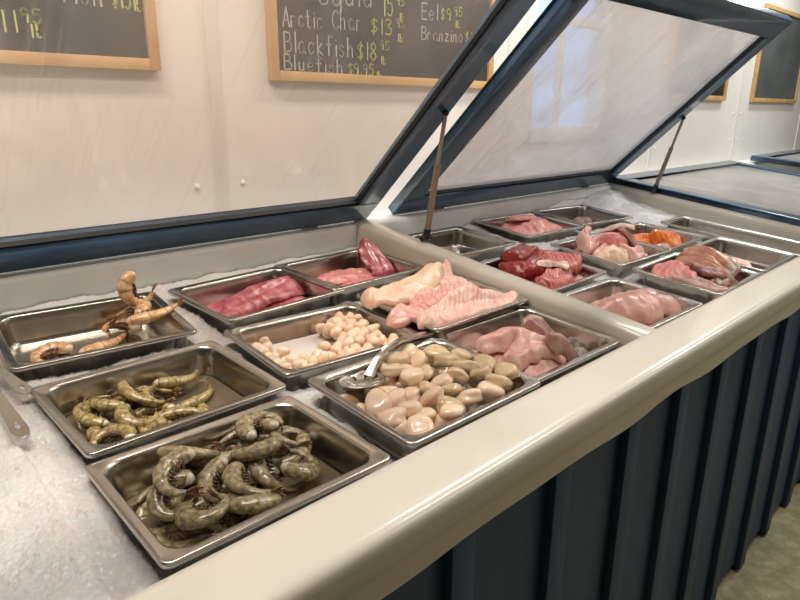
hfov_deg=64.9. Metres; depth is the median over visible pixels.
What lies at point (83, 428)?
shrimp
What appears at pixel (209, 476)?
shrimp
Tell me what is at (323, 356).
scallop
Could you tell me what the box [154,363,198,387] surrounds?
shrimp
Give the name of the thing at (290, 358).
scallop
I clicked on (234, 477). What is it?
shrimp
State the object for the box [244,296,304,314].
fish fillet
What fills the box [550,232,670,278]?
steel pan
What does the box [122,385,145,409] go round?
shrimp
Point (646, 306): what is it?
fish fillet
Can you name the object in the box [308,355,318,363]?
scallop
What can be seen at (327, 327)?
scallop
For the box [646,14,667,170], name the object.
trim
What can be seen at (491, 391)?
scallop
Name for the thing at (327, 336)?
scallop
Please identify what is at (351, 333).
scallop
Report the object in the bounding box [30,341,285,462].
steel pan
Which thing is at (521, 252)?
fish fillet
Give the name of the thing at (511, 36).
trim
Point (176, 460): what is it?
shrimp
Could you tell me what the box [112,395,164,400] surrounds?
shrimp
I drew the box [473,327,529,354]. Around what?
fish fillet
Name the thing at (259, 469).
shrimp
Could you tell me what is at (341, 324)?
scallop
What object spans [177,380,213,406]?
shrimp
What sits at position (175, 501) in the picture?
shrimp
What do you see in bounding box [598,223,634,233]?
fish fillet
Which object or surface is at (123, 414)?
shrimp
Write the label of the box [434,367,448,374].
scallop
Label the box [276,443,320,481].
shrimp
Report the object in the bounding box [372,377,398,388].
scallop
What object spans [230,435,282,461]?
shrimp
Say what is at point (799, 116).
trim
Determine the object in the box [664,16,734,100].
chalkboard
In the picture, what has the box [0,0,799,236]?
wall
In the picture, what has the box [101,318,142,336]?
shrimp
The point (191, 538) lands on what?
shrimp
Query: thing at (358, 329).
scallop
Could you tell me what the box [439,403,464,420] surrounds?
scallop
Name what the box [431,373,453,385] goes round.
scallop
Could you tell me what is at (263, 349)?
scallop
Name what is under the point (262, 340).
scallop
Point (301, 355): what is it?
scallop
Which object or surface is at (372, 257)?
fish fillet
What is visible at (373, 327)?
scallop
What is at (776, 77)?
chalkboard
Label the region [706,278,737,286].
fish fillet
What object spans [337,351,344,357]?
scallop
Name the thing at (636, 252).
fish fillet
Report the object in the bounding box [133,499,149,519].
shrimp
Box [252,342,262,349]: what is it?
scallop
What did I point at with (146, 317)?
shrimp
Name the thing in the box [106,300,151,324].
shrimp
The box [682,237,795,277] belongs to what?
steel pan
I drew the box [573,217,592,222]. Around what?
fish fillet
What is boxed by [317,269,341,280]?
fish fillet
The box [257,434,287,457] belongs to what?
shrimp
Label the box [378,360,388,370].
scallop
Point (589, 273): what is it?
steel pan
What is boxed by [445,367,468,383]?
scallop
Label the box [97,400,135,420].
shrimp
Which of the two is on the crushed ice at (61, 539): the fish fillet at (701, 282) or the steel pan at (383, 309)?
the steel pan at (383, 309)
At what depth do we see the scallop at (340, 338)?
1.30 m
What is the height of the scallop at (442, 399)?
0.041 m
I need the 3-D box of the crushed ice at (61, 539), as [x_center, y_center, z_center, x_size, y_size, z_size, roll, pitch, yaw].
[-0.377,0.144,1.109,1.550,0.148,0.901,-15,23,-42]
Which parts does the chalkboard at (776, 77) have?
frame rail, frame rail, frame rail, frame rail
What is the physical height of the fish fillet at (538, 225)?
0.098 m
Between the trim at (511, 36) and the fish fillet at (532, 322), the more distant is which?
the trim at (511, 36)
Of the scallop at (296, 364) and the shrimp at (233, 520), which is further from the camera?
the scallop at (296, 364)
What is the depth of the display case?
1.44 m
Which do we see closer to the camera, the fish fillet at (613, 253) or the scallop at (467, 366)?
the scallop at (467, 366)
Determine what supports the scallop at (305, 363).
on the scallop
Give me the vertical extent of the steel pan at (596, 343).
0.083 m
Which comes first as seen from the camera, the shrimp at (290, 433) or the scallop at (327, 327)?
the shrimp at (290, 433)
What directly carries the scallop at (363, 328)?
in the liquid at (306, 345)
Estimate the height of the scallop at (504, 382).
0.031 m
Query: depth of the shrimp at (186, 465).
0.87 m
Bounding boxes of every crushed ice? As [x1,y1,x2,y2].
[0,247,612,599]
[463,189,784,304]
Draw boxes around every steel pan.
[0,292,196,381]
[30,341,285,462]
[85,396,389,574]
[168,266,344,337]
[224,302,424,391]
[274,248,423,305]
[308,336,539,458]
[356,271,528,338]
[407,226,516,261]
[431,305,620,396]
[473,212,583,242]
[481,257,606,292]
[532,205,632,230]
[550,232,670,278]
[562,277,702,328]
[630,222,706,254]
[632,252,759,303]
[660,215,799,262]
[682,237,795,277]
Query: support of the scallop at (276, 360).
on the scallop
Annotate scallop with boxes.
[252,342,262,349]
[259,337,269,343]
[259,346,269,353]
[262,341,272,350]
[268,351,281,358]
[274,358,282,365]
[276,346,290,356]
[282,362,290,367]
[286,355,299,363]
[291,360,302,368]
[299,353,308,359]
[299,359,308,367]
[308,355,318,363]
[311,349,321,357]
[315,323,323,332]
[318,341,330,350]
[318,351,328,362]
[322,323,334,333]
[322,333,331,338]
[327,351,337,359]
[329,316,342,324]
[330,326,341,337]
[330,345,342,353]
[333,340,342,349]
[334,311,342,316]
[334,331,345,339]
[335,321,346,330]
[337,335,344,342]
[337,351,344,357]
[340,394,358,404]
[342,340,351,347]
[343,337,353,344]
[344,324,353,332]
[344,348,356,354]
[345,319,356,325]
[346,312,353,318]
[346,330,357,338]
[349,344,359,350]
[350,327,360,331]
[353,314,362,320]
[354,322,364,327]
[354,335,365,345]
[357,331,366,339]
[357,402,365,410]
[359,319,368,327]
[360,326,369,334]
[362,344,372,348]
[364,387,371,397]
[365,388,392,416]
[367,324,379,333]
[367,336,380,346]
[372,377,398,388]
[373,330,382,337]
[376,407,406,427]
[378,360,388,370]
[378,386,397,392]
[379,335,386,345]
[380,363,405,377]
[382,351,409,363]
[387,333,398,340]
[387,337,396,343]
[388,388,405,406]
[394,381,417,387]
[395,420,406,432]
[397,400,422,417]
[398,343,418,358]
[398,367,424,386]
[402,363,413,367]
[404,386,420,400]
[404,414,434,433]
[410,350,427,366]
[417,407,436,421]
[418,380,434,395]
[419,364,433,380]
[420,385,443,406]
[423,344,449,362]
[431,367,437,378]
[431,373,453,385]
[433,353,455,366]
[433,414,448,426]
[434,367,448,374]
[436,395,466,413]
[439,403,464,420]
[441,383,463,396]
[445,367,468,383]
[450,348,472,359]
[451,360,479,374]
[456,388,482,405]
[469,367,491,381]
[473,354,496,372]
[477,380,504,400]
[484,373,512,390]
[494,362,520,379]
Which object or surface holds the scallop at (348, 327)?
in the liquid at (306, 345)
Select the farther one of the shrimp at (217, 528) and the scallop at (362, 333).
the scallop at (362, 333)
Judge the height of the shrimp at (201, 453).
0.053 m
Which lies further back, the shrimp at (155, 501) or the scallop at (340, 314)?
the scallop at (340, 314)
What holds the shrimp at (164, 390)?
in the liquid at (221, 395)
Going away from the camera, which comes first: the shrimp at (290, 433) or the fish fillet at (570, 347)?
the shrimp at (290, 433)
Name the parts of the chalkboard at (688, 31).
frame rail, frame rail, frame rail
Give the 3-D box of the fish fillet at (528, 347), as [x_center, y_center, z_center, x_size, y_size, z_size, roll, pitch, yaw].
[0.263,0.097,1.258,0.143,0.064,0.077,-9,19,-28]
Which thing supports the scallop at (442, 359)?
in the steel pan at (397, 443)
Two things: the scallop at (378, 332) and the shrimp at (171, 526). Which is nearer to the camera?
the shrimp at (171, 526)
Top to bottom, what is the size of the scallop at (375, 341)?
0.022 m
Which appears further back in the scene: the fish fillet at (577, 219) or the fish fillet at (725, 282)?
the fish fillet at (577, 219)
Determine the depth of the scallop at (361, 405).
1.04 m
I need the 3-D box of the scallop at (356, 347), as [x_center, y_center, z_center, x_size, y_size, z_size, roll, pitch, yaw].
[-0.088,0.100,1.240,0.023,0.026,0.026,-7,18,-22]
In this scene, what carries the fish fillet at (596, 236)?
on the fish fillet
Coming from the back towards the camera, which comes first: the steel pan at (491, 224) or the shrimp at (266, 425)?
the steel pan at (491, 224)
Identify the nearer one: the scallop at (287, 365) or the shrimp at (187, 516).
the shrimp at (187, 516)
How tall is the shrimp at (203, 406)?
0.022 m
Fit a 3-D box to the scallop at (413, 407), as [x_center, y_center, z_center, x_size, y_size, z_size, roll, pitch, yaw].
[0.015,0.176,1.011,0.038,0.027,0.043,-10,20,-30]
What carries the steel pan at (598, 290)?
on the crushed ice at (616, 201)
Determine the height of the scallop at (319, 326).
0.023 m
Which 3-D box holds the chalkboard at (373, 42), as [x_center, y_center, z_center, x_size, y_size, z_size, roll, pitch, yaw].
[-0.006,-1.016,1.956,0.970,0.661,0.021,-15,23,-42]
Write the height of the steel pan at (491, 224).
0.085 m
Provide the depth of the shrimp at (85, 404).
1.03 m
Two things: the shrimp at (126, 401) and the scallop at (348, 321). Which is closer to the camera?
the shrimp at (126, 401)
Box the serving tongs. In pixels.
[0,366,31,438]
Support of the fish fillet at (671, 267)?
in the steel pan at (692, 292)
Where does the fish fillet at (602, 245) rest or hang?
in the steel pan at (614, 269)
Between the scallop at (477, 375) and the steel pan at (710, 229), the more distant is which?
the steel pan at (710, 229)
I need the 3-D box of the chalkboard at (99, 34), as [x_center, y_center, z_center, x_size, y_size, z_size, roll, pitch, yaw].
[-0.942,-0.764,1.091,1.011,0.650,0.021,-15,23,-42]
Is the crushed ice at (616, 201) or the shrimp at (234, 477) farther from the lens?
the crushed ice at (616, 201)
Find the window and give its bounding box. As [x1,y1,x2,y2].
[520,0,610,142]
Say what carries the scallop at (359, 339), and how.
on the scallop
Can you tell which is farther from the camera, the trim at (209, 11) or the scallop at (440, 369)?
the trim at (209, 11)
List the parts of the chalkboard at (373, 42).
frame rail, frame rail, frame rail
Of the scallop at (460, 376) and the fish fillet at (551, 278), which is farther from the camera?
the fish fillet at (551, 278)
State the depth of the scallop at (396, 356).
1.14 m
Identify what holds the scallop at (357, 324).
in the liquid at (306, 345)
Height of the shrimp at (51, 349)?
0.031 m
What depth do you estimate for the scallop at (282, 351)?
1.21 m
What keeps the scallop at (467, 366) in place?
in the steel pan at (397, 443)
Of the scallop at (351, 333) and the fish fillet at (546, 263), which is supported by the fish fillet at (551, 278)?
the fish fillet at (546, 263)
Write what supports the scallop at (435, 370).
in the steel pan at (397, 443)
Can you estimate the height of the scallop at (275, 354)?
0.028 m
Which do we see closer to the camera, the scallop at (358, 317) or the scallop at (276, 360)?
the scallop at (276, 360)
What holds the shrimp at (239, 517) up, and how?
on the shrimp at (217, 528)
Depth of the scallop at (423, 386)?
1.06 m
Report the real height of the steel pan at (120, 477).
0.066 m
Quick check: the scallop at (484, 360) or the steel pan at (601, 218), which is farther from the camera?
the steel pan at (601, 218)
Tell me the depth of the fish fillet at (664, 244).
2.23 m
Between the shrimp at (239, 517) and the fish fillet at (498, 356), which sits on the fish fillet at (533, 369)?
the fish fillet at (498, 356)
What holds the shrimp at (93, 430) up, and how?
in the liquid at (221, 395)
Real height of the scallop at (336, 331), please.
0.023 m
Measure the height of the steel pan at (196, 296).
0.080 m
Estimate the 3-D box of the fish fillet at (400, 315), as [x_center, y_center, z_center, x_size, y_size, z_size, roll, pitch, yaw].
[0.066,0.006,1.402,0.084,0.056,0.255,15,22,40]
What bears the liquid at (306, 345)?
in the steel pan at (282, 329)
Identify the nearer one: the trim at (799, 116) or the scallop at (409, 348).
the scallop at (409, 348)
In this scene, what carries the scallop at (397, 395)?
on the scallop
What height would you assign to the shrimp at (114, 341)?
0.026 m
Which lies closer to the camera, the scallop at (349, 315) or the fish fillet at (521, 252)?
the scallop at (349, 315)
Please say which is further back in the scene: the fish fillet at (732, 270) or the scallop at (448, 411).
the fish fillet at (732, 270)
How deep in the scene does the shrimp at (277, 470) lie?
0.90 m
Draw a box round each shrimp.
[30,341,72,362]
[72,396,109,427]
[78,423,88,431]
[79,330,128,352]
[81,398,115,422]
[86,423,115,440]
[89,391,123,411]
[90,423,137,443]
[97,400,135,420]
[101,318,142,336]
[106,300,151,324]
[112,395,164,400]
[114,403,158,428]
[116,380,175,403]
[117,271,156,306]
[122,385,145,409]
[126,297,183,325]
[130,485,184,520]
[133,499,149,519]
[135,402,175,417]
[137,415,155,432]
[137,417,167,433]
[138,386,177,407]
[146,469,201,521]
[148,494,191,532]
[151,376,184,395]
[152,447,203,496]
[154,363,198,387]
[155,522,214,547]
[156,445,225,460]
[158,406,204,421]
[173,487,230,530]
[175,403,209,419]
[175,514,243,543]
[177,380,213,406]
[184,467,200,485]
[185,464,202,470]
[186,487,212,508]
[187,438,241,467]
[197,456,252,503]
[197,524,227,533]
[210,493,255,535]
[211,418,279,449]
[215,504,230,525]
[216,480,232,493]
[220,441,245,450]
[221,461,286,498]
[228,460,280,484]
[228,489,282,514]
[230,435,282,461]
[235,411,283,441]
[247,456,310,491]
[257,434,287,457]
[266,434,311,467]
[269,425,312,450]
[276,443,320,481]
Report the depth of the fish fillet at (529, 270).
1.69 m
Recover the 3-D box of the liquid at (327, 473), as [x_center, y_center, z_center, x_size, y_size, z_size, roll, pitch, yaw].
[-0.216,0.274,0.870,0.265,0.009,0.198,-15,23,-41]
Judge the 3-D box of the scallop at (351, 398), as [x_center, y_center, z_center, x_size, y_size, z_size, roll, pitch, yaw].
[-0.093,0.175,1.082,0.048,0.043,0.038,11,20,31]
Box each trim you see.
[202,0,229,211]
[501,29,514,178]
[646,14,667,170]
[729,0,755,160]
[793,116,799,149]
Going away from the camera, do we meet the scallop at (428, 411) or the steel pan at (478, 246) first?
the scallop at (428, 411)
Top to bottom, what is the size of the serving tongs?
0.063 m
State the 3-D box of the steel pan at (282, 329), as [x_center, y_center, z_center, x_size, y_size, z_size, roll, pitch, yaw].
[-0.152,0.097,1.281,0.326,0.076,0.259,-13,21,-37]
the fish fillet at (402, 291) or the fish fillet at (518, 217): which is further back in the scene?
the fish fillet at (518, 217)
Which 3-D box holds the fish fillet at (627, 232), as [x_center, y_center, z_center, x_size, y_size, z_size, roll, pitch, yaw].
[0.759,-0.191,2.066,0.103,0.130,0.061,-7,18,-22]
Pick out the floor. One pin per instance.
(770, 570)
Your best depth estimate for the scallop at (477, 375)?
1.11 m
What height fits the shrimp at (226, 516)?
0.035 m
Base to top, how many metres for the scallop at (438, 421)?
0.039 m
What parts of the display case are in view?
lid, rod, rail, lid, cladding panel, glazing panel, rod, lid, glazing panel, lid, glazing panel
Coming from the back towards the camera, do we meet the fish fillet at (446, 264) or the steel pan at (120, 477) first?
the fish fillet at (446, 264)
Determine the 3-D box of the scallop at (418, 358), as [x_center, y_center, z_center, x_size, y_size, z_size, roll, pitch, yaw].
[0.034,0.112,1.158,0.033,0.036,0.042,7,18,22]
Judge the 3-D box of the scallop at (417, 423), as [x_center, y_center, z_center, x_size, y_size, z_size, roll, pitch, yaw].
[0.030,0.195,0.957,0.046,0.031,0.044,6,18,19]
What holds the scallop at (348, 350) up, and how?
in the liquid at (306, 345)
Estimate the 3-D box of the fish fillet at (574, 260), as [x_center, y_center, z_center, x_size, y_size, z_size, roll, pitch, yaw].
[0.447,-0.117,1.806,0.147,0.050,0.094,6,18,17]
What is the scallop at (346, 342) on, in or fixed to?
in the liquid at (306, 345)
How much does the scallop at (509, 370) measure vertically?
0.032 m
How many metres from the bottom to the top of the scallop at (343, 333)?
0.021 m
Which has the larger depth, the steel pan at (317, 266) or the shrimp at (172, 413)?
the steel pan at (317, 266)
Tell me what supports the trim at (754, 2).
attached to the wall
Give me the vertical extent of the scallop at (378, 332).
0.025 m
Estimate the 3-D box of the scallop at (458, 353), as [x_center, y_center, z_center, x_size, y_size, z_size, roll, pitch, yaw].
[0.113,0.105,1.188,0.042,0.031,0.054,-5,18,-16]
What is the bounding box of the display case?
[0,0,799,599]
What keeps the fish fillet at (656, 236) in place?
in the steel pan at (688, 239)
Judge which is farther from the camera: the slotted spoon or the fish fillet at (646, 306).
the fish fillet at (646, 306)
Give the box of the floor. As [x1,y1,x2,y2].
[715,478,799,599]
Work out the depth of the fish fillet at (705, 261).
1.88 m
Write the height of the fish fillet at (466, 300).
0.069 m
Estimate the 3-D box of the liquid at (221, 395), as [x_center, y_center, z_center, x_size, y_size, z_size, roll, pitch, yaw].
[-0.396,0.198,1.057,0.265,0.020,0.199,-16,23,-42]
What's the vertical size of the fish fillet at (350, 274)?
0.037 m
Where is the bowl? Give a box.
[339,370,385,388]
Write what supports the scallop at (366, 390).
in the steel pan at (397, 443)
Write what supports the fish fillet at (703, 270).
on the fish fillet at (705, 261)
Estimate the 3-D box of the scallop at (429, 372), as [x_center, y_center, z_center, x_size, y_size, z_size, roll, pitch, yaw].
[0.042,0.134,1.129,0.035,0.033,0.046,-8,19,-25]
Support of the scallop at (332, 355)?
in the liquid at (306, 345)
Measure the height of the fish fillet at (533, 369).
0.070 m
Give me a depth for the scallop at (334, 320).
1.35 m
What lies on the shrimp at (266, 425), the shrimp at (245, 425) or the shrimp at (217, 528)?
the shrimp at (245, 425)
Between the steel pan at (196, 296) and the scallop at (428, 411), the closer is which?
the scallop at (428, 411)
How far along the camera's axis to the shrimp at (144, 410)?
1.05 m
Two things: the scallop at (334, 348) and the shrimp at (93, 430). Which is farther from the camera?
the scallop at (334, 348)
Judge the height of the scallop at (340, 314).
0.027 m
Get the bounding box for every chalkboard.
[0,0,161,70]
[264,0,495,88]
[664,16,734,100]
[749,3,799,102]
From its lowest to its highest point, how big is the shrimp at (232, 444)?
0.037 m
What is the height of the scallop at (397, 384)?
0.029 m
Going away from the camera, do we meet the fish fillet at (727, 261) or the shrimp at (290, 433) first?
the shrimp at (290, 433)
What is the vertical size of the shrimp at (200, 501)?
0.034 m
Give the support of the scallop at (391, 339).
on the scallop
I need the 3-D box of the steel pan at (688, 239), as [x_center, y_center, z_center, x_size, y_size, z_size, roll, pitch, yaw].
[0.921,-0.208,2.288,0.258,0.084,0.326,16,23,42]
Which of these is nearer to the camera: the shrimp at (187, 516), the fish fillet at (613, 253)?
the shrimp at (187, 516)
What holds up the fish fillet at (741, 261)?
in the liquid at (753, 265)
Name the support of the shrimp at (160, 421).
on the shrimp at (144, 410)
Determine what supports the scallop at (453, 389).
in the steel pan at (397, 443)
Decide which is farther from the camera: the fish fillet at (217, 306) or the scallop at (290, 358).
the fish fillet at (217, 306)
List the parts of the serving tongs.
arm, arm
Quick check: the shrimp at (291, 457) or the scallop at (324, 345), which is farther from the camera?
the scallop at (324, 345)
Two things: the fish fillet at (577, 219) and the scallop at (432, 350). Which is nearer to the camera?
the scallop at (432, 350)
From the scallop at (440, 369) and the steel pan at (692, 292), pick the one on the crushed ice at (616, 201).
the steel pan at (692, 292)
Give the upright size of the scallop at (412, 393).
0.026 m
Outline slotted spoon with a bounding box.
[339,331,431,388]
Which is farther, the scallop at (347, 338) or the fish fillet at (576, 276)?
the fish fillet at (576, 276)
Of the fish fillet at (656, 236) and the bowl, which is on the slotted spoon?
the bowl
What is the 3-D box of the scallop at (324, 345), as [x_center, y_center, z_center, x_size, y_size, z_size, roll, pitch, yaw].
[-0.149,0.092,1.244,0.027,0.024,0.024,-6,18,-19]
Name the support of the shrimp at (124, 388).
on the shrimp at (144, 410)
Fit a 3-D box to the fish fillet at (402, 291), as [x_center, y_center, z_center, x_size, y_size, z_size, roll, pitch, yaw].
[0.014,-0.038,1.453,0.104,0.077,0.225,16,23,42]
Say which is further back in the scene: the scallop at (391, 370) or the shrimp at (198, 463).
the scallop at (391, 370)
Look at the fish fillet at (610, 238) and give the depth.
2.00 m
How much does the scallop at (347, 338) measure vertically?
0.024 m
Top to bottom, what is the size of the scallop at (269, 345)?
0.019 m
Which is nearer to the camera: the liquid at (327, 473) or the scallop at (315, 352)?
the liquid at (327, 473)
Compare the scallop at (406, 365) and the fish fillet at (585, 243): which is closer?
the scallop at (406, 365)
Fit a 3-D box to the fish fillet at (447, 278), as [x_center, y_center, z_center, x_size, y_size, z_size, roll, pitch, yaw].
[0.123,-0.034,1.537,0.144,0.088,0.110,-12,21,-34]
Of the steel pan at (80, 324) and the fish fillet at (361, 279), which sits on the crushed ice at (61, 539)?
the steel pan at (80, 324)
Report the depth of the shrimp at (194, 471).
0.87 m
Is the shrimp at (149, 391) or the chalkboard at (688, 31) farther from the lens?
the chalkboard at (688, 31)
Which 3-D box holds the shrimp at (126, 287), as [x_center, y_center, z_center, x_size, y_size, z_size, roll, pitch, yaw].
[-0.563,-0.025,1.346,0.082,0.080,0.029,-13,21,-37]
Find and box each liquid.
[67,376,242,443]
[127,454,340,541]
[270,333,336,360]
[750,263,766,268]
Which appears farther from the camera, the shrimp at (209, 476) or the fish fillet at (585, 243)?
the fish fillet at (585, 243)
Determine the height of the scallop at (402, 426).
0.045 m
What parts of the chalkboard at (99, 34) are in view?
frame rail, frame rail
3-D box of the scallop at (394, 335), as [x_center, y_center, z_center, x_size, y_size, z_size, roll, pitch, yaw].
[-0.014,0.082,1.296,0.024,0.028,0.028,5,17,14]
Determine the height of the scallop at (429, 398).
0.037 m
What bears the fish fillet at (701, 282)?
on the fish fillet at (734, 281)
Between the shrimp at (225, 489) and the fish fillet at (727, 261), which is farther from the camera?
the fish fillet at (727, 261)
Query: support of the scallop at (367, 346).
in the liquid at (306, 345)
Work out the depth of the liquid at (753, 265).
2.17 m
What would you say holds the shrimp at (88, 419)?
on the shrimp
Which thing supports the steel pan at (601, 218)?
on the crushed ice at (616, 201)
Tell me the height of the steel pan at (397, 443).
0.081 m
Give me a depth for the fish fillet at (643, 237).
2.33 m
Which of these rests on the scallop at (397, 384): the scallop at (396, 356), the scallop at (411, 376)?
the scallop at (411, 376)
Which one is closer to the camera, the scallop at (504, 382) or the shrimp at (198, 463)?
the shrimp at (198, 463)
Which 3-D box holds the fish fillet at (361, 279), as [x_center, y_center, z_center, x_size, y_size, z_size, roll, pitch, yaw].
[-0.104,-0.035,1.675,0.254,0.040,0.092,-12,21,-35]
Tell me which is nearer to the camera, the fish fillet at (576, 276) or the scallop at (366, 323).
the scallop at (366, 323)
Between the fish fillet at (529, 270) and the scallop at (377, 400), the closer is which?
the scallop at (377, 400)
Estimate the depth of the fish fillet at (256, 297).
1.48 m
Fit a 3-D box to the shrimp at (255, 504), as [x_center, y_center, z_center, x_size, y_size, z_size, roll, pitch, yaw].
[-0.183,0.255,0.802,0.065,0.038,0.071,1,17,2]
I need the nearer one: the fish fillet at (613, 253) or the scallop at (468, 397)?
the scallop at (468, 397)
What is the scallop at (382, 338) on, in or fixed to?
on the scallop
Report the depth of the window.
2.68 m
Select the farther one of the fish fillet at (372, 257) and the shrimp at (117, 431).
the fish fillet at (372, 257)
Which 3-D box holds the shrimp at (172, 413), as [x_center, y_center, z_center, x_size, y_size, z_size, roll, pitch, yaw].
[-0.346,0.188,1.026,0.109,0.023,0.039,1,17,2]
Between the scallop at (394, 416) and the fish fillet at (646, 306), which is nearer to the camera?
the scallop at (394, 416)
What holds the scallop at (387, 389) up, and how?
on the scallop
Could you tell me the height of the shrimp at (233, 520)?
0.029 m
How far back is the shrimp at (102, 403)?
1.02 m
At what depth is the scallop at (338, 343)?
1.25 m
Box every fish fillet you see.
[206,297,273,311]
[219,275,304,315]
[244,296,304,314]
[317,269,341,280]
[326,268,374,284]
[337,276,380,285]
[358,237,394,276]
[360,262,443,308]
[386,283,460,328]
[417,284,517,329]
[440,272,477,286]
[442,259,452,274]
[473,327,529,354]
[492,352,504,361]
[498,255,548,280]
[500,242,539,261]
[501,217,562,234]
[503,329,565,371]
[504,214,537,222]
[521,314,555,335]
[522,358,567,375]
[535,267,573,288]
[536,260,569,269]
[539,249,581,272]
[545,332,587,360]
[549,267,583,280]
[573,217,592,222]
[575,226,598,253]
[591,229,617,240]
[591,288,680,324]
[592,243,608,255]
[595,244,628,262]
[596,231,628,246]
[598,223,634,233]
[617,222,638,246]
[618,243,644,260]
[633,233,651,243]
[649,229,681,246]
[651,260,696,277]
[653,242,669,246]
[664,275,727,290]
[675,255,733,281]
[675,258,729,286]
[678,250,736,276]
[686,245,741,274]
[686,262,727,278]
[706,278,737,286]
[734,258,751,266]
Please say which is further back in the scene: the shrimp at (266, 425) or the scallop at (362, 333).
the scallop at (362, 333)
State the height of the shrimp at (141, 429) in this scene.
0.028 m

